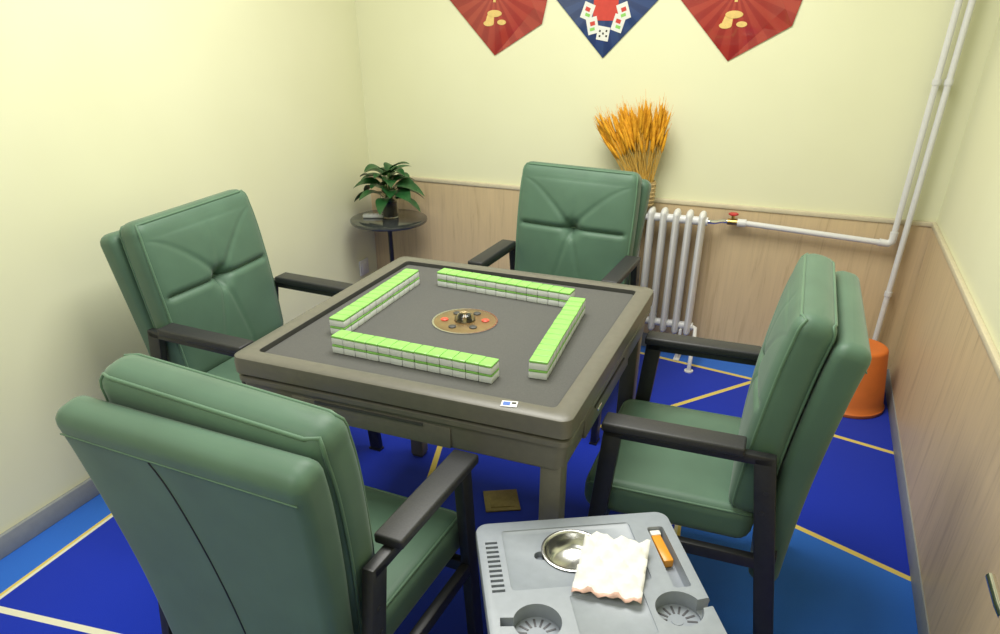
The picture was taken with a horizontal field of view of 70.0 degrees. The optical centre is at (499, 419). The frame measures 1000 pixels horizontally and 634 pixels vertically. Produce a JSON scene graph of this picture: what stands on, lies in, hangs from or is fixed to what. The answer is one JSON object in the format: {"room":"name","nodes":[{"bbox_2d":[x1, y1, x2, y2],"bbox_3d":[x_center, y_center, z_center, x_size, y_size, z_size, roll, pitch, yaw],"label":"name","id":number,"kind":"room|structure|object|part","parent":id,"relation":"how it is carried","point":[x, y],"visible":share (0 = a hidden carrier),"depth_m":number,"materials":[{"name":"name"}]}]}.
{"room":"mahjong room","nodes":[
{"label":"mahjong room","id":0,"kind":"room"},
{"bbox_2d":[0,0,377,533],"bbox_3d":[-1.682,-0.700,1.694,0.120,2.620,4.890,11,32,19],"label":"wall","id":1,"kind":"structure","parent":0,"point":[114,114],"depth_m":2.50,"materials":[{"name":"paint"}]},
{"bbox_2d":[0,478,99,559],"bbox_3d":[-1.622,0.416,2.305,0.016,0.075,4.874,11,32,19],"label":"baseboard","id":2,"kind":"structure","parent":1,"relation":"attached to","point":[16,536],"depth_m":2.44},
{"bbox_2d":[359,257,368,275],"bbox_3d":[-0.765,-0.863,4.022,0.013,0.086,0.086,11,32,19],"label":"outlet","id":3,"kind":"object","parent":1,"relation":"attached to","point":[363,264],"visible":1,"depth_m":4.01,"materials":[{"name":"white plastic"}]},
{"bbox_2d":[0,346,917,633],"bbox_3d":[-0.347,0.746,1.912,2.999,0.100,5.130,11,32,19],"label":"floor","id":4,"kind":"structure","parent":0,"point":[845,567],"depth_m":2.37,"materials":[{"name":"carpet"}]},
{"bbox_2d":[100,189,383,451],"bbox_3d":[-0.864,-0.248,2.530,0.598,0.997,0.614,13,33,21],"label":"chair","id":5,"kind":"object","parent":4,"relation":"on","point":[198,286],"visible":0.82,"depth_m":2.35,"materials":[{"name":"green leather"}]},
{"bbox_3d":[-0.796,-0.165,2.542,0.442,0.110,0.500,13,33,21],"label":"seat","id":6,"kind":"part","parent":5,"relation":"part of","materials":[{"name":"leather"}]},
{"bbox_3d":[-0.852,-0.108,2.605,0.571,0.680,0.614,13,33,21],"label":"frame","id":7,"kind":"part","parent":5,"relation":"part of","materials":[{"name":"black wood"}]},
{"bbox_2d":[55,353,482,633],"bbox_3d":[-0.428,0.280,1.617,0.614,1.002,0.598,13,33,21],"label":"chair","id":8,"kind":"object","parent":4,"relation":"on","point":[242,508],"visible":1,"depth_m":1.26,"materials":[{"name":"green leather"}]},
{"bbox_3d":[-0.423,0.413,1.708,0.614,0.680,0.571,13,33,21],"label":"frame","id":9,"kind":"part","parent":8,"relation":"part of","materials":[{"name":"black wood"}]},
{"bbox_3d":[-0.397,0.315,1.716,0.500,0.110,0.442,13,33,21],"label":"seat","id":10,"kind":"part","parent":8,"relation":"part of","materials":[{"name":"leather"}]},
{"bbox_2d":[350,161,427,262],"bbox_3d":[-0.580,-0.911,3.789,0.406,0.878,0.400,11,32,19],"label":"side table","id":11,"kind":"object","parent":4,"relation":"on","point":[387,217],"visible":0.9,"depth_m":3.63,"materials":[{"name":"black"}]},
{"bbox_2d":[354,161,423,214],"bbox_3d":[-0.581,-1.179,3.633,0.404,0.258,0.361,11,32,19],"label":"plant","id":12,"kind":"object","parent":11,"relation":"on","point":[387,204],"depth_m":3.61,"materials":[{"name":"green plant"}]},
{"bbox_2d":[380,194,398,218],"bbox_3d":[-0.572,-1.106,3.690,0.090,0.112,0.090,11,32,19],"label":"vase","id":13,"kind":"object","parent":11,"relation":"on","point":[390,211],"depth_m":3.67,"materials":[{"name":"black ceramic"}]},
{"bbox_2d":[234,256,653,519],"bbox_3d":[-0.099,0.040,2.202,0.900,0.830,0.900,11,32,19],"label":"table","id":14,"kind":"object","parent":4,"relation":"on","point":[512,365],"visible":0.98,"depth_m":1.80,"materials":[{"name":"plastic"}]},
{"bbox_3d":[-0.099,-0.286,2.012,0.186,0.019,0.186,11,32,19],"label":"panel","id":15,"kind":"part","parent":14,"relation":"part of","materials":[{"name":"brown metal"}]},
{"bbox_2d":[483,489,520,512],"bbox_3d":[0.006,0.291,2.587,0.125,0.008,0.125,-3,30,-5],"label":"socket","id":16,"kind":"object","parent":4,"relation":"on","point":[494,500],"visible":1,"depth_m":2.58,"materials":[{"name":"gold metal"}]},
{"bbox_2d":[468,161,650,445],"bbox_3d":[0.252,-0.522,3.003,0.614,0.995,0.598,13,33,21],"label":"chair","id":17,"kind":"object","parent":4,"relation":"on","point":[581,222],"visible":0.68,"depth_m":2.92,"materials":[{"name":"green leather"}]},
{"bbox_3d":[0.246,-0.380,3.071,0.614,0.680,0.571,13,33,21],"label":"frame","id":18,"kind":"part","parent":17,"relation":"part of","materials":[{"name":"black wood"}]},
{"bbox_2d":[476,512,726,633],"bbox_3d":[0.183,0.546,1.567,0.436,0.596,0.400,-3,30,-6],"label":"tray table","id":19,"kind":"object","parent":4,"relation":"on","point":[632,573],"visible":1,"depth_m":1.43,"materials":[{"name":"plastic"}]},
{"bbox_2d":[541,529,590,571],"bbox_3d":[0.155,0.291,1.522,0.136,0.040,0.136,-3,30,-6],"label":"bowl","id":20,"kind":"object","parent":19,"relation":"on","point":[560,548],"depth_m":1.55,"materials":[{"name":"metal"}]},
{"bbox_2d":[585,253,871,633],"bbox_3d":[0.586,0.065,1.994,0.598,0.995,0.614,11,32,18],"label":"chair","id":21,"kind":"object","parent":4,"relation":"on","point":[726,475],"visible":1,"depth_m":1.74,"materials":[{"name":"green leather"}]},
{"bbox_3d":[0.516,0.117,2.056,0.442,0.110,0.500,11,32,18],"label":"seat","id":22,"kind":"part","parent":21,"relation":"part of","materials":[{"name":"leather"}]},
{"bbox_3d":[0.573,0.198,2.078,0.571,0.680,0.614,11,32,18],"label":"frame","id":23,"kind":"part","parent":21,"relation":"part of","materials":[{"name":"black wood"}]},
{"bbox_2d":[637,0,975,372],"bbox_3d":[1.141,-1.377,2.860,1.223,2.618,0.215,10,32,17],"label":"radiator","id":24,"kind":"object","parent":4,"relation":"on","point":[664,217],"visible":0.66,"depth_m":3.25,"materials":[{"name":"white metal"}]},
{"bbox_2d":[593,94,673,206],"bbox_3d":[0.585,-1.221,3.221,0.362,0.497,0.140,8,31,14],"label":"bundle","id":25,"kind":"object","parent":24,"relation":"on","point":[634,132],"visible":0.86,"depth_m":3.18,"materials":[{"name":"gold dried wheat straw"}]},
{"bbox_2d":[843,339,888,418],"bbox_3d":[1.571,-0.200,3.155,0.298,0.285,0.298,11,32,19],"label":"waste bin","id":26,"kind":"object","parent":4,"relation":"on","point":[867,402],"visible":0.4,"depth_m":3.07,"materials":[{"name":"orange plastic"}]},
{"bbox_2d":[355,0,999,221],"bbox_3d":[0.590,-1.597,3.236,2.999,2.620,0.120,11,32,19],"label":"wall","id":27,"kind":"structure","parent":0,"point":[825,113],"depth_m":3.15,"materials":[{"name":"paint"}]},
{"bbox_2d":[450,0,546,54],"bbox_3d":[0.024,-2.008,3.341,0.523,0.523,0.263,11,32,19],"label":"pennant","id":28,"kind":"object","parent":27,"relation":"attached to","point":[499,23],"visible":1,"depth_m":3.29,"materials":[{"name":"red fabric"}]},
{"bbox_2d":[557,0,657,57],"bbox_3d":[0.461,-1.850,3.070,0.523,0.523,0.007,11,32,19],"label":"pennant","id":29,"kind":"object","parent":27,"relation":"attached to","point":[604,23],"visible":1,"depth_m":3.13,"materials":[{"name":"blue fabric"}]},
{"bbox_2d":[369,175,936,368],"bbox_3d":[0.564,-0.795,3.629,2.759,0.688,0.018,11,32,19],"label":"wainscot panel","id":30,"kind":"object","parent":27,"relation":"attached to","point":[744,272],"depth_m":3.42,"materials":[{"name":"beige wood"}]},
{"bbox_2d":[681,0,801,60],"bbox_3d":[1.013,-1.807,2.996,0.523,0.523,0.263,11,32,19],"label":"pennant","id":31,"kind":"object","parent":27,"relation":"attached to","point":[735,27],"visible":1,"depth_m":2.94,"materials":[{"name":"red fabric"}]},
{"bbox_2d":[641,332,889,375],"bbox_3d":[0.565,-0.466,3.821,2.759,0.075,0.016,11,32,19],"label":"baseboard","id":32,"kind":"structure","parent":27,"relation":"attached to","point":[644,335],"depth_m":3.74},
{"bbox_2d":[937,18,999,354],"bbox_3d":[0.988,-0.159,0.762,0.120,2.620,4.890,11,32,19],"label":"wall","id":33,"kind":"structure","parent":0,"point":[968,221],"depth_m":2.44,"materials":[{"name":"paint"}]},
{"bbox_2d":[885,370,929,633],"bbox_3d":[0.921,0.932,1.418,0.016,0.075,4.874,11,32,19],"label":"baseboard","id":34,"kind":"structure","parent":33,"relation":"attached to","point":[914,567],"depth_m":2.42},
{"bbox_2d":[889,223,999,633],"bbox_3d":[0.920,0.603,1.225,0.018,0.688,4.872,11,32,19],"label":"wainscot panel","id":35,"kind":"object","parent":33,"relation":"attached to","point":[944,370],"depth_m":2.10,"materials":[{"name":"beige wood"}]},
{"bbox_2d":[985,573,999,619],"bbox_3d":[0.980,0.352,1.365,0.067,0.052,0.146,11,32,19],"label":"door handle","id":36,"kind":"object","parent":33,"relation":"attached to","point":[991,579],"visible":1,"depth_m":1.39,"materials":[{"name":"silver metal"}]}
]}

